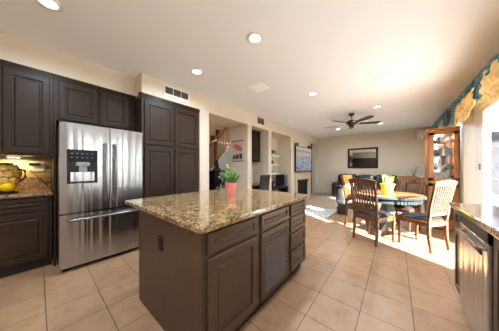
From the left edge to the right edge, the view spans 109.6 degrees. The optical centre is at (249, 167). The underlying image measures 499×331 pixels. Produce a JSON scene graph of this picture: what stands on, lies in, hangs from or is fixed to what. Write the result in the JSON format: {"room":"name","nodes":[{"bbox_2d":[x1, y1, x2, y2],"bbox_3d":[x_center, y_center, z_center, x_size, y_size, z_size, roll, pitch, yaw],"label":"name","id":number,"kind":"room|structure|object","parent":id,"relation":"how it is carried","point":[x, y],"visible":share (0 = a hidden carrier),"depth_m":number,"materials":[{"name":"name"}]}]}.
{"room":"kitchen","nodes":[
{"label":"kitchen","id":0,"kind":"room"},
{"bbox_2d":[0,32,199,108],"bbox_3d":[-2.796,-1.333,2.127,0.940,0.315,4.500,0,0,40],"label":"soffit kitchen","id":1,"kind":"structure","parent":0,"point":[14,49],"depth_m":2.41,"materials":[{"name":"paint"}]},
{"bbox_2d":[163,84,188,101],"bbox_3d":[-1.304,-1.343,3.175,0.016,0.185,0.490,0,0,40],"label":"wall vent","id":2,"kind":"object","parent":1,"relation":"attached to","point":[168,90],"visible":1,"depth_m":3.15,"materials":[{"name":"beige plastic"}]},
{"bbox_2d":[165,86,172,94],"bbox_3d":[-1.394,-1.343,3.058,0.006,0.115,0.135,0,0,40],"label":"grille","id":3,"kind":"object","parent":2,"relation":"attached to","point":[168,89],"depth_m":3.05,"materials":[{"name":"grey metal"}]},
{"bbox_2d":[174,89,180,97],"bbox_3d":[-1.300,-1.343,3.171,0.006,0.115,0.135,0,0,40],"label":"grille","id":4,"kind":"object","parent":2,"relation":"attached to","point":[177,92],"depth_m":3.17,"materials":[{"name":"grey metal"}]},
{"bbox_2d":[181,92,187,99],"bbox_3d":[-1.206,-1.343,3.284,0.006,0.115,0.135,0,0,40],"label":"grille","id":5,"kind":"object","parent":2,"relation":"attached to","point":[184,95],"depth_m":3.28,"materials":[{"name":"grey metal"}]},
{"bbox_2d":[199,94,208,191],"bbox_3d":[-1.327,-0.120,3.974,1.040,2.740,0.220,0,0,40],"label":"wall","id":6,"kind":"structure","parent":0,"point":[204,101],"depth_m":3.64,"materials":[{"name":"paint"}]},
{"bbox_2d":[209,123,226,150],"bbox_3d":[-1.104,-1.050,6.310,2.340,4.600,5.700,0,0,40],"label":"wall","id":7,"kind":"structure","parent":0,"point":[212,127],"depth_m":7.47,"materials":[{"name":"beige paint"}]},
{"bbox_2d":[0,211,472,330],"bbox_3d":[-0.901,1.300,2.867,7.350,0.100,8.060,0,0,40],"label":"floor","id":8,"kind":"structure","parent":0,"point":[344,282],"depth_m":1.77,"materials":[{"name":"beige tile"}]},
{"bbox_2d":[0,195,51,277],"bbox_3d":[-3.053,0.797,2.059,0.572,0.905,0.968,0,0,40],"label":"base cabinet","id":9,"kind":"object","parent":8,"relation":"on","point":[25,222],"visible":0.98,"depth_m":2.09,"materials":[{"name":"brown wood"}]},
{"bbox_2d":[0,188,52,198],"bbox_3d":[-3.057,0.324,2.067,0.614,0.040,0.976,0,0,40],"label":"countertop","id":10,"kind":"structure","parent":9,"relation":"on","point":[34,192],"depth_m":2.15,"materials":[{"name":"stone"}]},
{"bbox_2d":[0,163,26,193],"bbox_3d":[-2.968,0.122,2.114,0.284,0.364,0.299,0,0,12],"label":"ceramic jar","id":11,"kind":"object","parent":10,"relation":"on","point":[10,174],"visible":1,"depth_m":2.09,"materials":[{"name":"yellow ceramic"}]},
{"bbox_2d":[51,74,134,265],"bbox_3d":[-2.432,0.031,2.776,0.672,2.438,0.904,0,0,40],"label":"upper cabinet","id":12,"kind":"object","parent":8,"relation":"on","point":[74,101],"visible":0.97,"depth_m":2.45,"materials":[{"name":"brown wood"}]},
{"bbox_2d":[56,121,141,270],"bbox_3d":[-2.229,0.352,2.629,0.932,1.795,0.874,0,0,40],"label":"refrigerator","id":13,"kind":"object","parent":8,"relation":"on","point":[98,169],"visible":0.98,"depth_m":2.30,"materials":[{"name":"silver metal"}]},
{"bbox_2d":[134,92,199,197],"bbox_3d":[-1.695,0.038,3.414,0.930,2.423,1.083,0,0,40],"label":"pantry cabinet","id":14,"kind":"object","parent":8,"relation":"on","point":[169,129],"visible":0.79,"depth_m":3.06,"materials":[{"name":"brown wood"}]},
{"bbox_2d":[209,159,224,189],"bbox_3d":[-0.938,0.495,5.093,0.310,1.510,0.360,0,0,40],"label":"cabinet","id":15,"kind":"object","parent":8,"relation":"on","point":[215,179],"visible":0.5,"depth_m":4.97,"materials":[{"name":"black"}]},
{"bbox_2d":[209,127,229,187],"bbox_3d":[-1.233,-0.769,6.829,1.258,4.038,3.068,0,0,40],"label":"staircase","id":16,"kind":"structure","parent":8,"relation":"on","point":[220,149],"depth_m":6.35,"materials":[{"name":"brown wood"}]},
{"bbox_2d":[139,199,305,330],"bbox_3d":[-0.170,0.816,1.946,1.028,0.868,1.554,0,0,40],"label":"kitchen island","id":17,"kind":"object","parent":8,"relation":"on","point":[218,279],"visible":0.95,"depth_m":1.31,"materials":[{"name":"brown wood"}]},
{"bbox_2d":[158,235,162,251],"bbox_3d":[-0.700,0.593,1.383,0.075,0.115,0.006,0,0,40],"label":"outlet plate","id":18,"kind":"object","parent":17,"relation":"attached to","point":[160,237],"depth_m":1.38,"materials":[{"name":"black plastic"}]},
{"bbox_2d":[125,187,309,234],"bbox_3d":[-0.268,0.360,2.053,1.345,0.040,1.652,0,0,40],"label":"island countertop","id":19,"kind":"structure","parent":17,"relation":"on","point":[202,212],"depth_m":1.60,"materials":[{"name":"stone"}]},
{"bbox_2d":[220,165,239,195],"bbox_3d":[-0.224,0.141,2.151,0.304,0.399,0.260,0,0,40],"label":"potted plant","id":20,"kind":"object","parent":19,"relation":"on","point":[231,185],"visible":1,"depth_m":2.11,"materials":[{"name":"green plant"}]},
{"bbox_2d":[252,183,258,189],"bbox_3d":[0.059,0.870,5.369,0.528,0.760,0.832,0,0,40],"label":"desk","id":21,"kind":"object","parent":8,"relation":"on","point":[254,185],"visible":0.19,"depth_m":5.56,"materials":[{"name":"wood"}]},
{"bbox_2d":[259,175,269,190],"bbox_3d":[0.218,0.720,5.123,0.668,1.059,0.579,0,0,40],"label":"office chair","id":22,"kind":"object","parent":8,"relation":"on","point":[264,179],"visible":0.47,"depth_m":4.88,"materials":[{"name":"black fabric"}]},
{"bbox_2d":[271,186,288,191],"bbox_3d":[0.939,0.965,6.336,0.450,0.570,1.150,0,0,40],"label":"media console","id":23,"kind":"object","parent":8,"relation":"on","point":[284,188],"visible":0.32,"depth_m":6.61,"materials":[{"name":"black wood"}]},
{"bbox_2d":[276,174,283,186],"bbox_3d":[1.090,0.460,6.432,0.240,0.440,0.570,0,0,40],"label":"computer monitor","id":24,"kind":"object","parent":23,"relation":"on","point":[279,178],"visible":1,"depth_m":6.34,"materials":[{"name":"black plastic"}]},
{"bbox_2d":[281,175,287,185],"bbox_3d":[1.288,0.469,6.729,0.346,0.419,0.090,0,0,40],"label":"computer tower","id":25,"kind":"object","parent":23,"relation":"on","point":[285,176],"visible":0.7,"depth_m":6.63,"materials":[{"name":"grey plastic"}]},
{"bbox_2d":[305,206,336,218],"bbox_3d":[1.756,1.244,5.106,1.180,0.012,1.100,0,0,40],"label":"area rug","id":26,"kind":"object","parent":8,"relation":"on","point":[322,213],"visible":0.52,"depth_m":4.90,"materials":[{"name":"grey fabric"}]},
{"bbox_2d":[335,185,344,214],"bbox_3d":[2.529,0.858,4.815,0.356,0.785,0.356,0,0,40],"label":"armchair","id":27,"kind":"object","parent":8,"relation":"on","point":[340,200],"visible":0.65,"depth_m":4.71,"materials":[{"name":"silver metal"}]},
{"bbox_2d":[341,176,374,230],"bbox_3d":[2.338,0.710,3.817,0.486,1.084,0.549,0,0,-36],"label":"dining chair","id":28,"kind":"object","parent":8,"relation":"on","point":[346,190],"visible":0.44,"depth_m":3.81,"materials":[{"name":"brown wood"}]},
{"bbox_2d":[341,175,353,196],"bbox_3d":[2.221,0.427,4.009,0.365,0.536,0.141,0,0,-37],"label":"draped cloth","id":29,"kind":"object","parent":28,"relation":"hanging from","point":[346,177],"visible":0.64,"depth_m":3.99,"materials":[{"name":"fabric"}]},
{"bbox_2d":[348,202,374,207],"bbox_3d":[2.384,0.776,3.755,0.424,0.044,0.385,0,0,-36],"label":"seat cushion","id":30,"kind":"object","parent":28,"relation":"on","point":[350,204],"depth_m":3.70,"materials":[{"name":"blue fabric"}]},
{"bbox_2d":[348,178,394,246],"bbox_3d":[2.091,0.710,3.034,0.549,1.084,0.486,0,0,-21],"label":"dining chair","id":31,"kind":"object","parent":8,"relation":"on","point":[369,214],"visible":1,"depth_m":2.92,"materials":[{"name":"brown wood"}]},
{"bbox_2d":[357,210,393,217],"bbox_3d":[2.162,0.776,3.062,0.385,0.044,0.424,0,0,-21],"label":"seat cushion","id":32,"kind":"object","parent":31,"relation":"on","point":[368,214],"depth_m":2.94,"materials":[{"name":"blue fabric"}]},
{"bbox_2d":[355,190,426,238],"bbox_3d":[2.693,0.866,3.431,1.078,0.746,1.078,0,0,40],"label":"dining table","id":33,"kind":"object","parent":8,"relation":"on","point":[398,198],"visible":0.62,"depth_m":3.16,"materials":[{"name":"brown wood"}]},
{"bbox_2d":[380,175,394,195],"bbox_3d":[2.515,0.307,3.215,0.216,0.371,0.216,0,0,40],"label":"flower pot","id":34,"kind":"object","parent":33,"relation":"on","point":[387,188],"visible":0.99,"depth_m":3.16,"materials":[{"name":"yellow ceramic"}]},
{"bbox_2d":[393,176,424,229],"bbox_3d":[3.196,0.710,3.652,0.549,1.084,0.486,0,0,-24],"label":"dining chair","id":35,"kind":"object","parent":8,"relation":"on","point":[399,208],"visible":0.62,"depth_m":3.59,"materials":[{"name":"brown wood"}]},
{"bbox_2d":[393,204,418,209],"bbox_3d":[3.126,0.776,3.621,0.385,0.044,0.424,0,0,-24],"label":"seat cushion","id":36,"kind":"object","parent":35,"relation":"on","point":[399,207],"depth_m":3.47,"materials":[{"name":"fabric"}]},
{"bbox_2d":[398,180,457,253],"bbox_3d":[2.798,0.710,2.783,0.486,1.084,0.549,0,0,-16],"label":"dining chair","id":37,"kind":"object","parent":8,"relation":"on","point":[432,218],"visible":1,"depth_m":2.63,"materials":[{"name":"brown wood"}]},
{"bbox_2d":[400,212,443,220],"bbox_3d":[2.777,0.776,2.857,0.424,0.044,0.385,0,0,-16],"label":"seat cushion","id":38,"kind":"object","parent":37,"relation":"on","point":[415,216],"depth_m":2.78,"materials":[{"name":"blue fabric"}]},
{"bbox_2d":[423,126,459,230],"bbox_3d":[4.092,0.220,3.790,0.455,2.060,0.720,0,0,40],"label":"curio cabinet","id":39,"kind":"object","parent":8,"relation":"on","point":[429,135],"visible":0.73,"depth_m":3.64,"materials":[{"name":"orange wood"}]},
{"bbox_2d":[437,159,441,168],"bbox_3d":[3.943,-0.080,3.654,0.083,0.219,0.085,0,0,40],"label":"figurine","id":40,"kind":"object","parent":39,"relation":"on","point":[439,166],"visible":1,"depth_m":3.64,"materials":[{"name":"white ceramic"}]},
{"bbox_2d":[435,136,445,143],"bbox_3d":[4.073,-0.592,3.747,0.170,0.167,0.041,0,0,40],"label":"plate","id":41,"kind":"object","parent":39,"relation":"on","point":[442,138],"visible":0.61,"depth_m":3.74,"materials":[{"name":"white ceramic"}]},
{"bbox_2d":[435,172,446,177],"bbox_3d":[4.060,0.173,3.732,0.180,0.177,0.042,0,0,40],"label":"plate","id":42,"kind":"object","parent":39,"relation":"on","point":[439,174],"visible":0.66,"depth_m":3.73,"materials":[{"name":"white ceramic"}]},
{"bbox_2d":[437,147,448,155],"bbox_3d":[4.071,-0.347,3.683,0.200,0.197,0.045,0,0,40],"label":"plate","id":43,"kind":"object","parent":39,"relation":"on","point":[439,150],"visible":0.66,"depth_m":3.68,"materials":[{"name":"beige ceramic"}]},
{"bbox_2d":[444,164,452,168],"bbox_3d":[4.062,-0.026,3.594,0.133,0.112,0.135,0,0,40],"label":"vase","id":44,"kind":"object","parent":39,"relation":"on","point":[448,166],"visible":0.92,"depth_m":3.56,"materials":[{"name":"grey ceramic"}]},
{"bbox_2d":[445,137,453,142],"bbox_3d":[4.051,-0.570,3.564,0.142,0.120,0.144,0,0,40],"label":"vase","id":45,"kind":"object","parent":39,"relation":"on","point":[449,139],"visible":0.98,"depth_m":3.53,"materials":[{"name":"white ceramic"}]},
{"bbox_2d":[447,146,452,155],"bbox_3d":[4.065,-0.347,3.566,0.073,0.194,0.075,0,0,40],"label":"figurine","id":46,"kind":"object","parent":39,"relation":"on","point":[450,148],"visible":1,"depth_m":3.55,"materials":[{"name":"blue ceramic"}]},
{"bbox_2d":[455,210,460,294],"bbox_3d":[2.110,0.812,1.423,0.562,0.875,0.255,0,0,40],"label":"base cabinet","id":47,"kind":"object","parent":8,"relation":"on","point":[457,214],"visible":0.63,"depth_m":1.63,"materials":[{"name":"brown wood"}]},
{"bbox_2d":[457,213,493,330],"bbox_3d":[1.810,0.814,1.100,0.600,0.872,0.605,0,0,40],"label":"dishwasher","id":48,"kind":"object","parent":8,"relation":"on","point":[476,244],"visible":0.81,"depth_m":1.19,"materials":[{"name":"silver metal"}]},
{"bbox_2d":[493,237,498,330],"bbox_3d":[1.153,0.812,0.275,0.557,0.875,1.495,0,0,40],"label":"base cabinet","id":49,"kind":"object","parent":8,"relation":"on","point":[495,240],"visible":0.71,"depth_m":0.99,"materials":[{"name":"brown wood"}]},
{"bbox_2d":[449,202,498,239],"bbox_3d":[1.434,0.352,0.629,0.593,0.040,2.400,0,0,40],"label":"countertop","id":50,"kind":"structure","parent":49,"relation":"on","point":[486,217],"depth_m":1.28,"materials":[{"name":"stone"}]},
{"bbox_2d":[230,124,251,188],"bbox_3d":[-0.256,0.040,4.976,0.670,2.420,0.170,0,0,40],"label":"wall","id":51,"kind":"structure","parent":0,"point":[243,132],"depth_m":4.81,"materials":[{"name":"paint"}]},
{"bbox_2d":[232,140,243,161],"bbox_3d":[-0.327,-0.472,4.913,0.480,0.585,0.018,0,0,40],"label":"poster","id":52,"kind":"object","parent":51,"relation":"attached to","point":[237,146],"visible":1,"depth_m":4.90,"materials":[{"name":"beige paper"}]},
{"bbox_2d":[0,0,498,138],"bbox_3d":[1.005,-1.540,3.520,5.250,0.100,11.700,0,0,40],"label":"ceiling","id":53,"kind":"structure","parent":0,"point":[430,51],"depth_m":2.19,"materials":[{"name":"paint"}]},
{"bbox_2d":[35,0,62,11],"bbox_3d":[-1.808,-1.484,1.579,0.188,0.011,0.188,0,0,40],"label":"recessed light","id":54,"kind":"object","parent":53,"relation":"in","point":[53,5],"visible":1,"depth_m":1.60,"materials":[{"name":"white paint"}]},
{"bbox_2d":[191,68,202,74],"bbox_3d":[-0.811,-1.484,2.718,0.188,0.011,0.188,0,0,40],"label":"recessed light","id":55,"kind":"object","parent":53,"relation":"in","point":[196,71],"visible":1,"depth_m":2.71,"materials":[{"name":"white paint"}]},
{"bbox_2d":[247,32,262,43],"bbox_3d":[0.063,-1.484,2.017,0.188,0.011,0.188,0,0,40],"label":"recessed light","id":56,"kind":"object","parent":53,"relation":"in","point":[254,37],"visible":1,"depth_m":2.01,"materials":[{"name":"white paint"}]},
{"bbox_2d":[247,82,269,92],"bbox_3d":[0.167,-1.482,3.254,0.320,0.016,0.320,0,0,40],"label":"ceiling panel","id":57,"kind":"object","parent":53,"relation":"attached to","point":[257,87],"visible":1,"depth_m":3.23,"materials":[{"name":"white paint"}]},
{"bbox_2d":[308,92,317,95],"bbox_3d":[1.271,-1.484,3.519,0.188,0.011,0.188,0,0,40],"label":"recessed light","id":58,"kind":"object","parent":53,"relation":"in","point":[310,93],"visible":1,"depth_m":3.51,"materials":[{"name":"white paint"}]},
{"bbox_2d":[327,113,381,128],"bbox_3d":[2.789,-1.300,4.868,1.367,0.380,1.375,0,0,40],"label":"ceiling fan","id":59,"kind":"object","parent":53,"relation":"hanging from","point":[351,123],"visible":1,"depth_m":4.72,"materials":[{"name":"brown metal"}]},
{"bbox_2d":[375,73,388,78],"bbox_3d":[2.134,-1.484,2.836,0.188,0.011,0.188,0,0,40],"label":"recessed light","id":60,"kind":"object","parent":53,"relation":"in","point":[382,75],"visible":1,"depth_m":2.83,"materials":[{"name":"white paint"}]},
{"bbox_2d":[253,130,270,190],"bbox_3d":[0.388,0.040,5.750,0.670,2.420,0.172,0,0,40],"label":"wall","id":61,"kind":"structure","parent":0,"point":[263,167],"depth_m":5.57,"materials":[{"name":"paint"}]},
{"bbox_2d":[252,130,260,161],"bbox_3d":[-0.021,-0.679,5.435,0.320,0.958,0.832,0,0,40],"label":"upper cabinet","id":62,"kind":"object","parent":61,"relation":"attached to","point":[255,134],"visible":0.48,"depth_m":5.47,"materials":[{"name":"brown wood"}]},
{"bbox_2d":[209,98,317,144],"bbox_3d":[1.051,-1.330,6.549,0.670,0.320,6.780,0,0,40],"label":"wall","id":63,"kind":"structure","parent":0,"point":[222,114],"depth_m":4.73,"materials":[{"name":"paint"}]},
{"bbox_2d":[258,117,263,124],"bbox_3d":[0.332,-1.367,5.144,0.020,0.165,0.300,0,0,40],"label":"air vent","id":64,"kind":"object","parent":63,"relation":"attached to","point":[260,121],"visible":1,"depth_m":5.11,"materials":[{"name":"grey metal"}]},
{"bbox_2d":[271,137,277,190],"bbox_3d":[0.653,0.040,6.524,0.090,2.420,1.357,0,0,40],"label":"wall","id":65,"kind":"structure","parent":0,"point":[274,141],"depth_m":6.84,"materials":[{"name":"paint"}]},
{"bbox_2d":[278,137,310,192],"bbox_3d":[1.943,0.040,7.624,0.670,2.420,1.985,0,0,40],"label":"wall","id":66,"kind":"structure","parent":0,"point":[286,146],"depth_m":6.81,"materials":[{"name":"paint"}]},
{"bbox_2d":[295,145,310,171],"bbox_3d":[2.287,-0.365,7.453,0.076,1.030,1.650,0,0,40],"label":"television","id":67,"kind":"object","parent":66,"relation":"attached to","point":[302,154],"visible":1,"depth_m":7.28,"materials":[{"name":"black plastic"}]},
{"bbox_2d":[312,145,317,192],"bbox_3d":[3.143,0.040,9.069,0.670,2.420,0.230,0,0,40],"label":"wall","id":68,"kind":"structure","parent":0,"point":[314,147],"depth_m":8.84,"materials":[{"name":"paint"}]},
{"bbox_2d":[305,193,423,215],"bbox_3d":[3.675,1.296,6.540,4.700,0.108,3.440,0,0,40],"label":"floor","id":69,"kind":"structure","parent":0,"point":[322,200],"depth_m":6.53,"materials":[{"name":"beige carpet"}]},
{"bbox_2d":[294,172,311,194],"bbox_3d":[2.305,0.721,7.457,0.100,1.042,1.620,0,0,40],"label":"fireplace","id":70,"kind":"object","parent":69,"relation":"on","point":[302,180],"visible":0.78,"depth_m":7.42,"materials":[{"name":"beige stone"}]},
{"bbox_2d":[298,179,307,193],"bbox_3d":[2.249,0.850,7.374,0.080,0.760,0.980,0,0,40],"label":"firebox","id":71,"kind":"object","parent":70,"relation":"attached to","point":[302,183],"depth_m":7.42,"materials":[{"name":"black metal"}]},
{"bbox_2d":[332,174,401,196],"bbox_3d":[4.696,0.756,7.175,2.300,0.972,1.000,0,0,40],"label":"sofa","id":72,"kind":"object","parent":69,"relation":"on","point":[378,178],"visible":0.41,"depth_m":7.13,"materials":[{"name":"black leather"}]},
{"bbox_2d":[338,174,356,185],"bbox_3d":[4.362,0.535,7.829,0.750,0.530,0.380,0,0,40],"label":"cushion","id":73,"kind":"object","parent":72,"relation":"on","point":[353,175],"depth_m":7.81,"materials":[{"name":"black leather"}]},
{"bbox_2d":[356,186,372,190],"bbox_3d":[4.607,0.835,7.067,0.585,0.170,0.640,0,0,40],"label":"seat cushion","id":74,"kind":"object","parent":72,"relation":"on","point":[358,186],"depth_m":6.89,"materials":[{"name":"black leather"}]},
{"bbox_2d":[357,174,373,186],"bbox_3d":[4.881,0.535,7.398,0.587,0.530,0.380,0,0,40],"label":"cushion","id":75,"kind":"object","parent":72,"relation":"on","point":[367,176],"depth_m":7.25,"materials":[{"name":"black leather"}]},
{"bbox_2d":[374,175,397,186],"bbox_3d":[5.400,0.535,6.967,0.750,0.530,0.380,0,0,40],"label":"cushion","id":76,"kind":"object","parent":72,"relation":"on","point":[378,178],"depth_m":6.93,"materials":[{"name":"black leather"}]},
{"bbox_2d":[318,127,431,194],"bbox_3d":[4.860,-0.120,7.858,4.860,2.740,0.100,0,0,40],"label":"wall","id":77,"kind":"structure","parent":0,"point":[400,152],"depth_m":7.35,"materials":[{"name":"paint"}]},
{"bbox_2d":[348,147,377,167],"bbox_3d":[4.934,-0.435,7.708,1.125,0.880,0.035,0,0,40],"label":"wall mirror","id":78,"kind":"object","parent":77,"relation":"attached to","point":[357,157],"visible":1,"depth_m":7.68,"materials":[{"name":"black mirror"}]},
{"bbox_2d":[318,190,423,201],"bbox_3d":[5.024,1.191,7.648,4.040,0.102,0.014,0,0,40],"label":"baseboard","id":79,"kind":"structure","parent":77,"relation":"attached to","point":[330,192],"depth_m":8.69,"materials":[{"name":"paint"}]},
{"bbox_2d":[417,130,425,139],"bbox_3d":[6.309,-1.200,6.424,0.260,0.340,0.306,0,0,15],"label":"speaker","id":80,"kind":"object","parent":77,"relation":"attached to","point":[420,133],"visible":0.62,"depth_m":6.33},
{"bbox_2d":[438,50,498,201],"bbox_3d":[2.999,-0.120,1.929,0.150,2.740,11.600,0,0,40],"label":"wall","id":81,"kind":"structure","parent":0,"point":[497,52],"depth_m":3.37,"materials":[{"name":"paint"}]},
{"bbox_2d":[431,108,451,128],"bbox_3d":[5.103,-1.040,4.764,0.126,0.583,2.350,0,0,40],"label":"window valance","id":82,"kind":"object","parent":81,"relation":"attached to","point":[442,121],"visible":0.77,"depth_m":4.15,"materials":[{"name":"teal fabric"}]},
{"bbox_2d":[446,121,463,202],"bbox_3d":[4.900,-0.125,4.367,0.037,1.910,2.720,0,0,40],"label":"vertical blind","id":83,"kind":"object","parent":81,"relation":"attached to","point":[448,123],"visible":0.27,"depth_m":3.40,"materials":[{"name":"white plastic"}]},
{"bbox_2d":[464,96,481,203],"bbox_3d":[3.248,0.090,2.405,0.065,2.240,1.950,0,0,40],"label":"vertical blind","id":84,"kind":"object","parent":81,"relation":"attached to","point":[468,124],"visible":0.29,"depth_m":2.95,"materials":[{"name":"white fabric"}]},
{"bbox_2d":[450,53,498,127],"bbox_3d":[3.285,-1.031,2.550,0.203,0.562,2.720,0,0,40],"label":"window valance","id":85,"kind":"object","parent":81,"relation":"attached to","point":[486,84],"visible":1,"depth_m":2.36,"materials":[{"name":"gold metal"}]},
{"bbox_2d":[473,99,498,204],"bbox_3d":[3.201,0.135,2.197,0.160,2.270,1.710,0,0,40],"label":"door","id":86,"kind":"structure","parent":81,"relation":"in","point":[481,112],"depth_m":2.76,"materials":[{"name":"white plastic"}]},
{"bbox_3d":[-3.228,-0.120,2.420,0.100,2.740,4.600,0,0,40],"label":"wall","id":87,"kind":"structure","parent":0,"visible":0},
{"bbox_2d":[0,157,50,176],"bbox_3d":[-3.288,-0.010,2.261,0.012,0.280,0.978,0,0,40],"label":"backsplash","id":88,"kind":"structure","parent":87,"relation":"attached to","point":[22,163],"depth_m":2.47,"materials":[{"name":"stone"}]},
{"bbox_2d":[28,161,49,187],"bbox_3d":[-3.016,0.102,2.534,0.218,0.395,0.075,0,0,-36],"label":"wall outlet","id":89,"kind":"object","parent":88,"relation":"attached to","point":[33,166],"visible":1,"depth_m":2.52,"materials":[{"name":"white paint"}]},
{"bbox_2d":[0,59,52,157],"bbox_3d":[-2.851,-0.669,2.271,0.672,1.038,0.403,0,0,40],"label":"upper cabinet","id":90,"kind":"object","parent":87,"relation":"attached to","point":[26,93],"visible":1,"depth_m":2.06,"materials":[{"name":"brown wood"}]},
{"bbox_2d":[12,177,50,190],"bbox_3d":[-3.281,0.217,2.254,0.029,0.174,0.976,0,0,40],"label":"backsplash","id":91,"kind":"structure","parent":87,"relation":"attached to","point":[29,183],"depth_m":2.50,"materials":[{"name":"stone"}]},
{"label":"outside","id":92,"kind":"structure","parent":0,"visible":0},
{"bbox_2d":[491,195,498,205],"bbox_3d":[12.216,1.360,2.855,12.850,0.100,32.000,0,0,40],"label":"patio","id":93,"kind":"structure","parent":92,"point":[494,198],"depth_m":7.09,"materials":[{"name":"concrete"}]},
{"bbox_2d":[460,104,498,195],"bbox_3d":[14.491,-1.820,8.765,8.700,6.260,4.800,0,0,40],"label":"neighbouring house","id":94,"kind":"structure","parent":93,"relation":"on","point":[495,110],"depth_m":8.44,"materials":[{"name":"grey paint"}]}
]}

